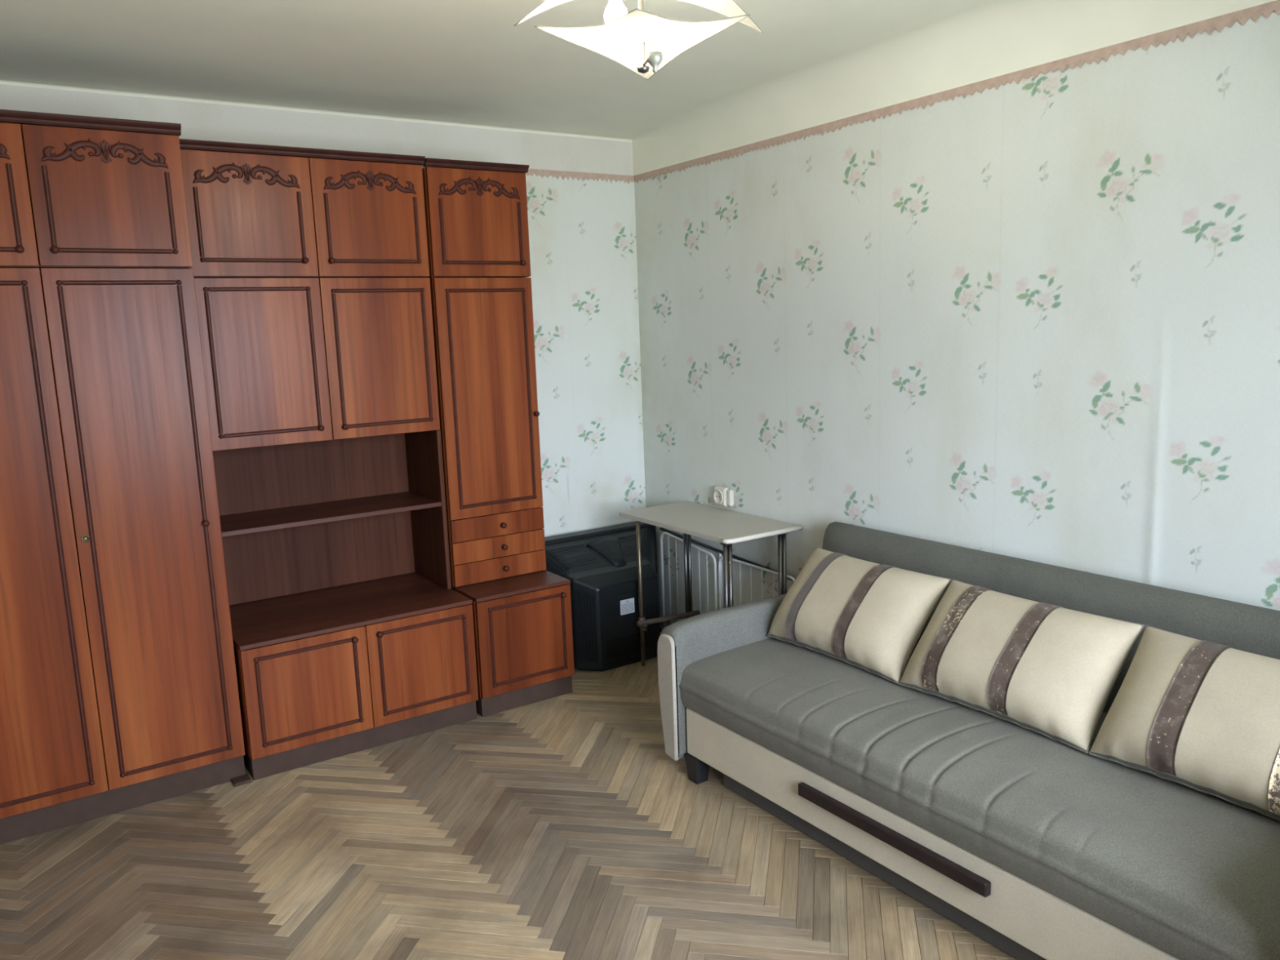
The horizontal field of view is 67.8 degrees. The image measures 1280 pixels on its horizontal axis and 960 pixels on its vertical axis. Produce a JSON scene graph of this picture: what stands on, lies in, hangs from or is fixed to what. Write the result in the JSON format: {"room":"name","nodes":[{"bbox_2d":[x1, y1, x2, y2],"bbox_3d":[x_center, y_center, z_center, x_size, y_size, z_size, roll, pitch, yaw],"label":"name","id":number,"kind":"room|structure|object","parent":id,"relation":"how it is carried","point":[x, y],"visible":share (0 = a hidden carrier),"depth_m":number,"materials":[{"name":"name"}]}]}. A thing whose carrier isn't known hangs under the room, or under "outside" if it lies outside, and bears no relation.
{"room":"living room","nodes":[
{"label":"living room","id":0,"kind":"room"},
{"bbox_2d":[0,84,645,537],"bbox_3d":[-1.373,-0.312,4.162,3.700,2.653,0.200,-8,11,-33],"label":"wall","id":1,"kind":"structure","parent":0,"point":[583,243],"depth_m":4.67,"materials":[{"name":"paper"}]},
{"bbox_2d":[422,157,530,278],"bbox_3d":[-0.755,-1.087,4.064,0.450,0.456,0.410,-8,11,-33],"label":"upper cabinet","id":2,"kind":"object","parent":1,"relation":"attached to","point":[477,217],"visible":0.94,"depth_m":3.90,"materials":[{"name":"red wood"}]},
{"bbox_2d":[422,164,633,183],"bbox_3d":[-1.347,-1.320,3.920,3.180,0.043,0.002,-8,11,-33],"label":"trim","id":3,"kind":"structure","parent":1,"relation":"attached to","point":[542,173],"depth_m":4.62,"materials":[{"name":"pink paper"}]},
{"bbox_2d":[429,277,546,586],"bbox_3d":[-0.724,-0.225,4.203,0.440,1.288,0.409,-8,11,-33],"label":"cabinet","id":4,"kind":"object","parent":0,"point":[483,327],"visible":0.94,"depth_m":4.04,"materials":[{"name":"red wood"}]},
{"bbox_2d":[0,627,1017,959],"bbox_3d":[0.067,1.283,2.328,3.600,0.120,5.222,-8,11,-33],"label":"floor","id":5,"kind":"structure","parent":0,"point":[564,827],"depth_m":2.85,"materials":[{"name":"brown wood"}]},
{"bbox_2d":[0,267,251,844],"bbox_3d":[-1.967,0.215,3.308,0.880,1.824,0.585,-8,11,-33],"label":"wardrobe","id":6,"kind":"object","parent":5,"relation":"on","point":[119,689],"visible":1,"depth_m":3.14,"materials":[{"name":"red wood"}]},
{"bbox_2d":[0,109,192,268],"bbox_3d":[-2.015,-0.914,3.129,0.890,0.456,0.576,-8,11,-33],"label":"upper cabinet","id":7,"kind":"object","parent":6,"relation":"on","point":[77,191],"visible":0.99,"depth_m":3.00,"materials":[{"name":"red wood"}]},
{"bbox_2d":[229,572,478,780],"bbox_3d":[-1.196,0.758,3.885,0.890,0.515,0.620,-8,11,-33],"label":"base cabinet","id":8,"kind":"object","parent":5,"relation":"on","point":[323,674],"visible":0.93,"depth_m":3.66,"materials":[{"name":"red wood"}]},
{"bbox_2d":[229,572,472,650],"bbox_3d":[-1.212,0.511,3.856,0.890,0.017,0.596,-8,11,-33],"label":"countertop","id":9,"kind":"structure","parent":8,"relation":"on","point":[282,619],"depth_m":3.80,"materials":[{"name":"brown wood"}]},
{"bbox_2d":[194,277,451,626],"bbox_3d":[-1.288,-0.144,3.830,0.890,1.288,0.409,-8,11,-33],"label":"shelf unit","id":10,"kind":"object","parent":9,"relation":"on","point":[322,393],"visible":0.94,"depth_m":3.81,"materials":[{"name":"brown wood"}]},
{"bbox_2d":[178,138,429,278],"bbox_3d":[-1.319,-1.010,3.691,0.898,0.460,0.410,-8,11,-33],"label":"upper cabinet","id":11,"kind":"object","parent":10,"relation":"on","point":[254,211],"visible":0.97,"depth_m":3.52,"materials":[{"name":"red wood"}]},
{"bbox_2d":[451,569,574,716],"bbox_3d":[-0.632,0.678,4.259,0.440,0.515,0.620,-8,11,-33],"label":"base cabinet","id":12,"kind":"object","parent":5,"relation":"on","point":[522,624],"visible":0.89,"depth_m":4.02,"materials":[{"name":"red wood"}]},
{"bbox_2d":[451,569,570,602],"bbox_3d":[-0.648,0.431,4.229,0.440,0.017,0.596,-8,11,-33],"label":"countertop","id":13,"kind":"structure","parent":12,"relation":"on","point":[541,580],"depth_m":4.05,"materials":[{"name":"brown wood"}]},
{"bbox_2d":[544,521,660,671],"bbox_3d":[-0.150,0.563,4.670,0.773,0.578,0.438,-8,11,-33],"label":"television","id":14,"kind":"object","parent":5,"relation":"on","point":[600,565],"visible":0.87,"depth_m":4.50,"materials":[{"name":"black plastic"}]},
{"bbox_2d":[546,543,596,568],"bbox_3d":[-0.325,0.366,4.548,0.200,0.072,0.126,-8,11,-33],"label":"vent","id":15,"kind":"object","parent":14,"relation":"attached to","point":[569,556],"depth_m":4.54,"materials":[{"name":"black plastic"}]},
{"bbox_2d":[622,600,633,613],"bbox_3d":[-0.058,0.593,4.472,0.065,0.055,0.001,-8,11,-33],"label":"label","id":16,"kind":"object","parent":14,"relation":"attached to","point":[627,606],"depth_m":4.47,"materials":[{"name":"grey paper"}]},
{"bbox_2d":[618,534,643,556],"bbox_3d":[-0.051,0.327,4.729,0.140,0.072,0.126,-8,11,-33],"label":"vent","id":17,"kind":"object","parent":14,"relation":"attached to","point":[627,543],"depth_m":4.72,"materials":[{"name":"black plastic"}]},
{"bbox_2d":[618,501,802,666],"bbox_3d":[0.301,0.529,4.330,0.425,0.720,0.815,-8,11,-33],"label":"table","id":18,"kind":"object","parent":5,"relation":"on","point":[727,527],"visible":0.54,"depth_m":4.24,"materials":[{"name":"grey laminate"}]},
{"bbox_2d":[659,527,795,628],"bbox_3d":[0.427,0.581,4.492,0.036,0.556,1.131,-8,11,-33],"label":"drying rack","id":19,"kind":"object","parent":5,"relation":"on","point":[735,558],"visible":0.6,"depth_m":4.56,"materials":[{"name":"white metal"}]},
{"bbox_2d":[657,521,1279,959],"bbox_3d":[1.033,0.716,2.773,0.952,0.790,2.079,-8,11,-33],"label":"sofa","id":20,"kind":"object","parent":5,"relation":"on","point":[1037,846],"visible":0.74,"depth_m":2.51,"materials":[{"name":"grey fabric"}]},
{"bbox_2d":[767,546,951,684],"bbox_3d":[0.725,0.444,3.281,0.288,0.307,0.616,-8,11,-33],"label":"cushion","id":21,"kind":"object","parent":20,"relation":"on","point":[872,617],"visible":1,"depth_m":3.16,"materials":[{"name":"beige fabric"}]},
{"bbox_2d":[897,578,1145,753],"bbox_3d":[1.072,0.514,2.770,0.289,0.306,0.629,-8,11,-33],"label":"cushion","id":22,"kind":"object","parent":20,"relation":"on","point":[1051,671],"visible":1,"depth_m":2.65,"materials":[{"name":"beige fabric"}]},
{"bbox_2d":[1088,625,1279,821],"bbox_3d":[1.417,0.582,2.265,0.286,0.307,0.599,-8,11,-33],"label":"cushion","id":23,"kind":"object","parent":20,"relation":"on","point":[1203,716],"visible":1,"depth_m":2.26,"materials":[{"name":"beige fabric"}]},
{"bbox_2d":[0,0,1275,175],"bbox_3d":[-0.017,-1.209,1.921,3.600,0.273,5.200,-8,11,-33],"label":"ceiling","id":24,"kind":"structure","parent":0,"point":[458,63],"depth_m":3.19,"materials":[{"name":"white paint"}]},
{"bbox_2d":[514,0,763,79],"bbox_3d":[0.001,-1.056,2.045,0.380,0.415,0.426,5,12,38],"label":"ceiling lamp","id":25,"kind":"object","parent":24,"relation":"attached to","point":[642,42],"visible":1,"depth_m":2.05,"materials":[{"name":"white glass"}]},
{"bbox_2d":[634,10,1279,629],"bbox_3d":[1.418,-0.237,3.060,0.204,2.653,5.250,-8,11,-33],"label":"wall","id":26,"kind":"structure","parent":0,"point":[1035,319],"depth_m":3.16,"materials":[{"name":"paper"}]},
{"bbox_2d":[713,485,733,506],"bbox_3d":[0.390,0.079,4.462,0.039,0.090,0.123,-8,11,-33],"label":"wall socket","id":27,"kind":"object","parent":26,"relation":"attached to","point":[722,496],"visible":1,"depth_m":4.44,"materials":[{"name":"beige plastic"}]},
{"bbox_2d":[633,0,1279,182],"bbox_3d":[1.283,-1.246,2.862,0.002,0.043,4.700,-8,11,-33],"label":"trim","id":28,"kind":"structure","parent":26,"relation":"attached to","point":[1218,23],"depth_m":3.03,"materials":[{"name":"pink paper"}]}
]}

